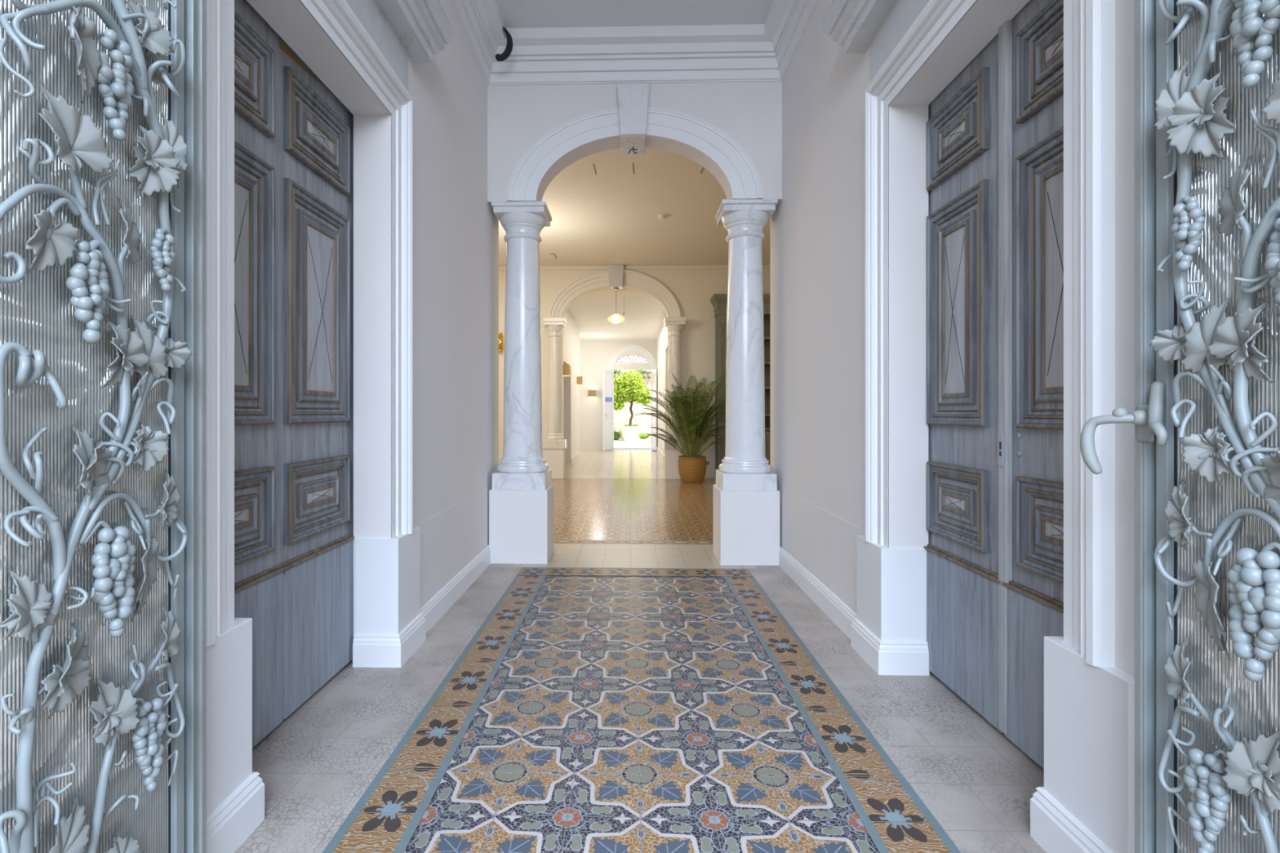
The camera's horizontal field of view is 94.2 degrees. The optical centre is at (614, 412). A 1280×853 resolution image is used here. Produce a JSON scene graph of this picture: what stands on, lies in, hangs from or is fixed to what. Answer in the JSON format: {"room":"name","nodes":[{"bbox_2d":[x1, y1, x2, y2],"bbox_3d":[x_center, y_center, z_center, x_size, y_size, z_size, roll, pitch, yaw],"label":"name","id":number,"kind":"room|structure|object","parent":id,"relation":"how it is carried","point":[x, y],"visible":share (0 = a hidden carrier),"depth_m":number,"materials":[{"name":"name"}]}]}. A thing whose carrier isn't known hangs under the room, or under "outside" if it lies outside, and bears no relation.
{"room":"entrance hallway","nodes":[
{"label":"entrance hallway","id":0,"kind":"room"},
{"bbox_2d":[246,0,498,635],"bbox_3d":[-1.174,-0.890,2.109,0.362,4.000,5.255,0,0,1],"label":"wall","id":1,"kind":"structure","parent":0,"point":[455,228],"depth_m":3.18,"materials":[{"name":"white paint"}]},
{"bbox_2d":[234,0,285,747],"bbox_3d":[-1.206,-0.136,1.804,0.075,2.448,0.587,0,0,1],"label":"door","id":2,"kind":"structure","parent":1,"relation":"in","point":[258,575],"depth_m":1.96,"materials":[{"name":"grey wood"}]},
{"bbox_2d":[206,0,413,646],"bbox_3d":[-0.976,-0.454,2.091,0.048,2.028,1.356,0,0,1],"label":"door surround","id":3,"kind":"object","parent":1,"relation":"attached to","point":[220,13],"visible":0.85,"depth_m":1.55,"materials":[{"name":"white paint"}]},
{"bbox_2d":[277,34,354,719],"bbox_3d":[-1.191,-0.136,2.393,0.075,2.448,0.587,0,0,1],"label":"door","id":4,"kind":"structure","parent":1,"relation":"in","point":[315,130],"depth_m":2.31,"materials":[{"name":"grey wood"}]},
{"bbox_2d":[345,0,453,90],"bbox_3d":[-0.910,-1.710,2.094,0.172,0.480,1.699,0,0,1],"label":"door cornice","id":5,"kind":"structure","parent":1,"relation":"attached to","point":[416,29],"depth_m":2.62,"materials":[{"name":"paint"}]},
{"bbox_2d":[420,544,490,633],"bbox_3d":[-0.986,1.042,1.946,0.025,0.137,4.840,0,0,1],"label":"baseboard","id":6,"kind":"structure","parent":1,"relation":"attached to","point":[442,602],"depth_m":3.47,"materials":[{"name":"white paint"}]},
{"bbox_2d":[495,26,512,61],"bbox_3d":[-0.787,-2.560,4.115,0.153,0.238,0.052,0,0,1],"label":"metal hook","id":7,"kind":"object","parent":1,"relation":"hanging from","point":[508,51],"visible":0.75,"depth_m":4.10,"materials":[{"name":"black metal"}]},
{"bbox_2d":[562,309,579,463],"bbox_3d":[-1.037,-0.515,12.646,0.170,3.250,4.510,0,0,1],"label":"wall","id":8,"kind":"structure","parent":0,"point":[571,332],"depth_m":12.79,"materials":[{"name":"paint"}]},
{"bbox_2d":[562,364,570,376],"bbox_3d":[-0.917,-0.785,11.078,0.150,0.210,0.200,0,0,1],"label":"wall sconce","id":9,"kind":"object","parent":8,"relation":"attached to","point":[566,367],"visible":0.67,"depth_m":10.98,"materials":[{"name":"gold metal"}]},
{"bbox_2d":[577,376,582,384],"bbox_3d":[-0.849,-0.765,14.277,0.120,0.190,0.200,0,0,1],"label":"wall sconce","id":10,"kind":"object","parent":8,"relation":"attached to","point":[580,379],"visible":1,"depth_m":14.18,"materials":[{"name":"gold metal"}]},
{"bbox_2d":[570,445,603,463],"bbox_3d":[-1.066,1.050,15.163,1.480,0.120,4.740,0,0,1],"label":"baseboard","id":11,"kind":"structure","parent":8,"relation":"attached to","point":[577,455],"depth_m":17.50,"materials":[{"name":"paint"}]},
{"bbox_2d":[567,288,666,341],"bbox_3d":[0.365,-2.175,14.045,9.200,0.130,7.500,0,0,1],"label":"ceiling","id":12,"kind":"structure","parent":0,"point":[644,317],"depth_m":13.03,"materials":[{"name":"paint"}]},
{"bbox_2d":[579,340,657,445],"bbox_3d":[-0.792,-0.540,17.627,6.500,3.300,0.200,0,0,1],"label":"wall","id":13,"kind":"structure","parent":0,"point":[594,356],"depth_m":17.52,"materials":[{"name":"paint"}]},
{"bbox_2d":[588,390,595,396],"bbox_3d":[-0.676,-0.565,17.463,0.200,0.190,0.120,0,0,1],"label":"wall sconce","id":14,"kind":"object","parent":13,"relation":"attached to","point":[591,393],"visible":1,"depth_m":17.40,"materials":[{"name":"gold metal"}]},
{"bbox_2d":[606,344,657,450],"bbox_3d":[0.499,-0.448,17.478,1.560,3.115,0.030,0,0,1],"label":"door surround","id":15,"kind":"object","parent":13,"relation":"attached to","point":[623,349],"visible":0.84,"depth_m":17.48,"materials":[{"name":"white paint"}]},
{"bbox_2d":[603,368,613,450],"bbox_3d":[-0.174,-0.080,17.256,0.078,2.340,0.543,0,0,32],"label":"door","id":16,"kind":"structure","parent":15,"relation":"attached to","point":[608,375],"depth_m":17.26,"materials":[{"name":"white paint"}]},
{"bbox_2d":[651,368,657,450],"bbox_3d":[1.147,-0.080,17.235,0.078,2.340,0.483,0,0,-12],"label":"door","id":17,"kind":"structure","parent":15,"relation":"attached to","point":[654,372],"depth_m":17.18,"materials":[{"name":"white paint"}]},
{"bbox_2d":[615,355,648,364],"bbox_3d":[0.507,-1.571,17.570,1.030,0.273,0.055,0,0,1],"label":"window","id":18,"kind":"structure","parent":13,"relation":"in","point":[628,358],"depth_m":17.58,"materials":[{"name":"white glass"}]},
{"bbox_2d":[613,377,651,439],"bbox_3d":[0.646,-0.150,24.842,16.000,2.720,0.300,0,0,1],"label":"wall","id":19,"kind":"structure","parent":0,"point":[621,417],"depth_m":24.69,"materials":[{"name":"white paint"}]},
{"bbox_2d":[613,373,651,377],"bbox_3d":[0.543,-1.525,24.744,15.980,0.234,0.300,0,0,1],"label":"coping","id":20,"kind":"object","parent":19,"relation":"on","point":[649,375],"visible":0.02,"depth_m":24.61,"materials":[{"name":"ceramic"}]},
{"bbox_2d":[495,0,772,28],"bbox_3d":[0.044,-2.765,1.699,3.000,0.150,6.000,0,0,1],"label":"ceiling","id":21,"kind":"structure","parent":0,"point":[515,14],"depth_m":4.00,"materials":[{"name":"paint"}]},
{"bbox_2d":[498,147,769,266],"bbox_3d":[0.190,-2.569,7.298,9.200,0.142,6.000,0,0,1],"label":"ceiling","id":22,"kind":"structure","parent":0,"point":[610,216],"depth_m":7.48,"materials":[{"name":"beige paint"}]},
{"bbox_2d":[657,214,666,220],"bbox_3d":[0.603,-2.474,7.540,0.110,0.048,0.110,0,0,1],"label":"smoke detector","id":23,"kind":"object","parent":22,"relation":"attached to","point":[662,217],"visible":1,"depth_m":7.51,"materials":[{"name":"white plastic"}]},
{"bbox_2d":[498,268,769,477],"bbox_3d":[0.267,-0.700,10.246,9.200,3.620,0.220,0,0,1],"label":"wall","id":24,"kind":"structure","parent":0,"point":[693,290],"depth_m":10.11,"materials":[{"name":"beige paint"}]},
{"bbox_2d":[498,332,502,352],"bbox_3d":[-1.959,-1.193,10.142,0.123,0.347,0.195,0,0,1],"label":"wall ornament","id":25,"kind":"object","parent":24,"relation":"attached to","point":[500,335],"visible":0.82,"depth_m":10.09,"materials":[{"name":"metal"}]},
{"bbox_2d":[548,269,680,317],"bbox_3d":[-0.004,-2.006,10.107,2.240,0.852,0.077,0,0,1],"label":"trim","id":26,"kind":"structure","parent":24,"relation":"attached to","point":[597,279],"depth_m":10.11,"materials":[{"name":"paint"}]},
{"bbox_2d":[608,264,623,289],"bbox_3d":[0.020,-2.311,10.183,0.269,0.371,0.320,0,0,1],"label":"keystone","id":27,"kind":"object","parent":24,"relation":"attached to","point":[615,272],"visible":0.89,"depth_m":10.02,"materials":[{"name":"stone"}]},
{"bbox_2d":[608,287,624,323],"bbox_3d":[0.019,-1.825,10.163,0.290,0.600,0.290,0,0,1],"label":"pendant lamp","id":28,"kind":"object","parent":27,"relation":"hanging from","point":[615,318],"visible":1,"depth_m":10.09,"materials":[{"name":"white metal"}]},
{"bbox_2d":[498,264,769,270],"bbox_3d":[0.263,-2.469,10.122,8.800,0.058,0.030,0,0,1],"label":"trim","id":29,"kind":"structure","parent":24,"relation":"attached to","point":[764,266],"depth_m":10.10,"materials":[{"name":"beige paint"}]},
{"bbox_2d":[704,469,711,477],"bbox_3d":[-1.251,1.040,10.166,5.770,0.140,0.020,0,0,1],"label":"baseboard","id":30,"kind":"structure","parent":24,"relation":"attached to","point":[708,473],"depth_m":10.08,"materials":[{"name":"beige paint"}]},
{"bbox_2d":[706,460,710,466],"bbox_3d":[1.568,0.860,10.098,0.100,0.100,0.010,0,0,1],"label":"wall socket","id":31,"kind":"object","parent":24,"relation":"attached to","point":[708,462],"visible":0.59,"depth_m":10.09,"materials":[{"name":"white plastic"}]},
{"bbox_2d":[487,81,782,208],"bbox_3d":[0.117,-0.890,4.519,9.200,4.000,0.360,0,0,1],"label":"wall","id":32,"kind":"structure","parent":0,"point":[750,113],"depth_m":4.35,"materials":[{"name":"white paint"}]},
{"bbox_2d":[617,83,649,155],"bbox_3d":[0.135,-2.173,4.420,0.235,0.366,0.355,0,0,1],"label":"keystone","id":33,"kind":"object","parent":32,"relation":"attached to","point":[633,98],"visible":0.86,"depth_m":4.24,"materials":[{"name":"white stone"}]},
{"bbox_2d":[628,146,637,154],"bbox_3d":[0.134,-1.964,4.448,0.068,0.056,0.027,0,0,1],"label":"ceiling hook","id":34,"kind":"object","parent":33,"relation":"attached to","point":[633,148],"visible":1,"depth_m":4.45,"materials":[{"name":"black metal"}]},
{"bbox_2d":[506,106,762,200],"bbox_3d":[0.139,-1.887,4.327,1.862,0.675,0.025,0,0,1],"label":"trim","id":35,"kind":"structure","parent":32,"relation":"attached to","point":[741,173],"depth_m":4.32,"materials":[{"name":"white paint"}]},
{"bbox_2d":[234,449,1046,852],"bbox_3d":[0.209,1.169,8.047,9.200,0.121,19.300,0,0,1],"label":"floor","id":36,"kind":"structure","parent":0,"point":[314,767],"depth_m":2.25,"materials":[{"name":"grey tile"}]},
{"bbox_2d":[0,0,206,852],"bbox_3d":[-0.918,-0.280,0.871,0.086,2.720,0.930,0,0,1],"label":"door","id":37,"kind":"structure","parent":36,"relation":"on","point":[103,103],"depth_m":1.07,"materials":[{"name":"grey metal"}]},
{"bbox_2d":[206,617,264,852],"bbox_3d":[-1.066,0.832,1.471,0.212,0.557,0.305,0,0,1],"label":"plinth block","id":38,"kind":"object","parent":36,"relation":"on","point":[235,793],"visible":0.41,"depth_m":1.51,"materials":[{"name":"white paint"}]},
{"bbox_2d":[352,526,426,667],"bbox_3d":[-1.033,0.832,2.744,0.212,0.557,0.318,0,0,1],"label":"plinth block","id":39,"kind":"object","parent":36,"relation":"on","point":[390,625],"visible":0.9,"depth_m":2.61,"materials":[{"name":"white paint"}]},
{"bbox_2d":[488,484,554,564],"bbox_3d":[-0.704,0.840,4.540,0.430,0.541,0.390,0,0,1],"label":"pedestal","id":40,"kind":"object","parent":36,"relation":"on","point":[522,522],"visible":0.86,"depth_m":4.35,"materials":[{"name":"white paint"}]},
{"bbox_2d":[491,200,551,489],"bbox_3d":[-0.704,-0.490,4.540,0.400,2.118,0.396,0,0,1],"label":"marble column","id":41,"kind":"structure","parent":40,"relation":"on","point":[522,465],"depth_m":4.42,"materials":[{"name":"white stone"}]},
{"bbox_2d":[543,448,565,479],"bbox_3d":[-1.017,0.860,10.037,0.330,0.500,0.264,0,0,1],"label":"pedestal","id":42,"kind":"object","parent":36,"relation":"on","point":[555,459],"visible":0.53,"depth_m":9.90,"materials":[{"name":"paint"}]},
{"bbox_2d":[542,317,566,448],"bbox_3d":[-1.017,-0.485,10.036,0.370,2.190,0.322,0,0,1],"label":"marble column","id":43,"kind":"structure","parent":42,"relation":"on","point":[554,439],"depth_m":9.94,"materials":[{"name":"white stone"}]},
{"bbox_2d":[554,539,713,544],"bbox_3d":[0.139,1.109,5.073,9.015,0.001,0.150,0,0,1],"label":"threshold","id":44,"kind":"object","parent":36,"relation":"on","point":[556,541],"depth_m":5.07,"materials":[{"name":"beige stone"}]},
{"bbox_2d":[322,567,960,852],"bbox_3d":[0.081,1.107,2.026,1.604,0.005,4.375,0,0,1],"label":"carpet","id":45,"kind":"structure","parent":36,"relation":"on","point":[590,710],"depth_m":2.01,"materials":[{"name":"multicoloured carpet"}]},
{"bbox_2d":[664,448,685,479],"bbox_3d":[1.006,0.860,9.984,0.330,0.500,0.264,0,0,1],"label":"pedestal","id":46,"kind":"object","parent":36,"relation":"on","point":[671,470],"visible":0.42,"depth_m":9.85,"materials":[{"name":"paint"}]},
{"bbox_2d":[663,316,686,448],"bbox_3d":[1.006,-0.485,9.983,0.370,2.190,0.322,0,0,1],"label":"marble column","id":47,"kind":"structure","parent":46,"relation":"on","point":[674,325],"depth_m":9.89,"materials":[{"name":"white stone"}]},
{"bbox_2d":[634,373,725,483],"bbox_3d":[1.177,0.235,9.287,1.731,1.749,1.630,0,0,-9],"label":"potted palm","id":48,"kind":"object","parent":36,"relation":"on","point":[691,466],"visible":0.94,"depth_m":9.31,"materials":[{"name":"plant"}]},
{"bbox_2d":[710,293,769,477],"bbox_3d":[2.427,-0.410,9.863,1.620,3.040,0.430,0,0,1],"label":"bookcase","id":49,"kind":"object","parent":36,"relation":"on","point":[719,301],"visible":0.24,"depth_m":9.75,"materials":[{"name":"grey paint"}]},
{"bbox_2d":[714,427,769,430],"bbox_3d":[2.428,0.275,9.894,1.480,0.030,0.368,0,0,1],"label":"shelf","id":50,"kind":"structure","parent":49,"relation":"on","point":[766,428],"depth_m":9.73,"materials":[{"name":"grey paint"}]},
{"bbox_2d":[713,484,780,565],"bbox_3d":[0.985,0.840,4.496,0.430,0.541,0.390,0,0,1],"label":"pedestal","id":51,"kind":"object","parent":36,"relation":"on","point":[747,523],"visible":0.86,"depth_m":4.30,"materials":[{"name":"white paint"}]},
{"bbox_2d":[715,199,777,490],"bbox_3d":[0.985,-0.490,4.496,0.400,2.118,0.396,0,0,1],"label":"marble column","id":52,"kind":"structure","parent":51,"relation":"on","point":[744,466],"depth_m":4.37,"materials":[{"name":"white stone"}]},
{"bbox_2d":[850,534,928,675],"bbox_3d":[1.224,0.844,2.665,0.212,0.532,0.318,0,0,1],"label":"plinth block","id":53,"kind":"object","parent":36,"relation":"on","point":[888,630],"visible":0.9,"depth_m":2.53,"materials":[{"name":"white paint"}]},
{"bbox_2d":[1030,635,1134,852],"bbox_3d":[1.191,0.844,1.402,0.212,0.532,0.305,0,0,1],"label":"plinth block","id":54,"kind":"object","parent":36,"relation":"on","point":[1085,803],"visible":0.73,"depth_m":1.40,"materials":[{"name":"white paint"}]},
{"bbox_2d":[1080,0,1279,852],"bbox_3d":[0.988,-0.280,0.706,0.107,2.720,0.954,0,0,-2],"label":"door","id":55,"kind":"structure","parent":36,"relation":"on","point":[1206,415],"depth_m":1.00,"materials":[{"name":"grey metal"}]},
{"bbox_2d":[657,315,667,455],"bbox_3d":[1.227,-0.515,13.903,0.170,3.250,7.140,0,0,1],"label":"wall","id":56,"kind":"structure","parent":0,"point":[662,340],"depth_m":14.47,"materials":[{"name":"paint"}]},
{"bbox_2d":[657,446,664,461],"bbox_3d":[1.170,1.050,15.325,0.018,0.120,4.300,0,0,1],"label":"baseboard","id":57,"kind":"structure","parent":56,"relation":"attached to","point":[659,451],"depth_m":14.90,"materials":[{"name":"paint"}]},
{"bbox_2d":[678,455,706,483],"bbox_3d":[1.232,0.905,9.471,0.450,0.410,0.450,0,0,1],"label":"pot","id":58,"kind":"object","parent":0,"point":[692,468],"depth_m":9.29,"materials":[{"name":"orange wicker"}]},
{"bbox_2d":[769,0,1134,676],"bbox_3d":[1.332,-0.890,2.044,0.362,4.000,5.255,0,0,1],"label":"wall","id":59,"kind":"structure","parent":0,"point":[817,225],"depth_m":2.93,"materials":[{"name":"white paint"}]},
{"bbox_2d":[450,0,819,85],"bbox_3d":[0.066,-2.549,1.570,2.154,0.293,5.542,0,0,1],"label":"crown molding","id":60,"kind":"structure","parent":59,"relation":"attached to","point":[762,52],"depth_m":4.22,"materials":[{"name":"white paint"}]},
{"bbox_2d":[778,546,856,639],"bbox_3d":[1.136,1.042,1.891,0.025,0.137,4.840,0,0,1],"label":"baseboard","id":61,"kind":"structure","parent":59,"relation":"attached to","point":[842,615],"depth_m":3.39,"materials":[{"name":"white paint"}]},
{"bbox_2d":[822,0,929,82],"bbox_3d":[1.067,-1.710,2.028,0.172,0.480,1.689,0,0,1],"label":"cornice","id":62,"kind":"structure","parent":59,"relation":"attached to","point":[856,25],"depth_m":2.59,"materials":[{"name":"paint"}]},
{"bbox_2d":[924,17,1013,734],"bbox_3d":[1.347,-0.136,2.292,0.076,2.448,0.617,0,0,1],"label":"door","id":63,"kind":"structure","parent":59,"relation":"in","point":[969,548],"depth_m":2.20,"materials":[{"name":"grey wood"}]},
{"bbox_2d":[864,0,1115,666],"bbox_3d":[1.133,-0.444,2.021,0.048,2.048,1.346,0,0,1],"label":"door surround","id":64,"kind":"object","parent":59,"relation":"attached to","point":[1089,25],"visible":1,"depth_m":1.45,"materials":[{"name":"white paint"}]},
{"bbox_2d":[1001,0,1063,768],"bbox_3d":[1.333,-0.136,1.713,0.075,2.448,0.584,0,0,1],"label":"door","id":65,"kind":"structure","parent":59,"relation":"in","point":[1035,593],"depth_m":1.86,"materials":[{"name":"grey wood"}]},
{"label":"outside","id":66,"kind":"structure","parent":0,"visible":0},
{"bbox_2d":[613,440,651,449],"bbox_3d":[0.620,1.180,23.842,18.000,0.100,12.300,0,0,1],"label":"ground","id":67,"kind":"structure","parent":66,"point":[618,444],"depth_m":20.43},
{"bbox_2d":[613,431,620,439],"bbox_3d":[0.002,0.979,24.214,0.481,0.453,0.474,0,0,1],"label":"shrub","id":68,"kind":"object","parent":67,"relation":"on","point":[616,435],"visible":0.68,"depth_m":24.12,"materials":[{"name":"green plant"}]},
{"bbox_2d":[623,426,638,440],"bbox_3d":[0.643,0.845,23.591,0.580,0.570,0.560,0,0,1],"label":"stone planter","id":69,"kind":"object","parent":67,"relation":"on","point":[630,433],"visible":0.98,"depth_m":23.33,"materials":[{"name":"white stone"}]},
{"bbox_2d":[624,423,637,426],"bbox_3d":[0.635,0.510,23.592,0.543,0.200,0.519,0,0,1],"label":"grass","id":70,"kind":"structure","parent":69,"relation":"in","point":[633,424],"depth_m":23.52,"materials":[{"name":"green plant"}]},
{"bbox_2d":[613,369,651,426],"bbox_3d":[0.487,-0.496,23.601,2.087,2.379,1.240,0,0,1],"label":"tree","id":71,"kind":"object","parent":69,"relation":"in","point":[632,396],"visible":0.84,"depth_m":23.40,"materials":[{"name":"green plant"}]},
{"bbox_2d":[613,369,651,376],"bbox_3d":[0.525,-0.375,25.584,15.284,3.089,1.212,0,0,1],"label":"hedge","id":72,"kind":"object","parent":67,"relation":"on","point":[618,372],"visible":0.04,"depth_m":25.49,"materials":[{"name":"green plant"}]},
{"bbox_2d":[638,433,648,439],"bbox_3d":[1.167,0.968,24.175,0.486,0.288,0.457,0,0,-30],"label":"shrub","id":73,"kind":"object","parent":67,"relation":"on","point":[642,436],"visible":0.89,"depth_m":24.07,"materials":[{"name":"green plant"}]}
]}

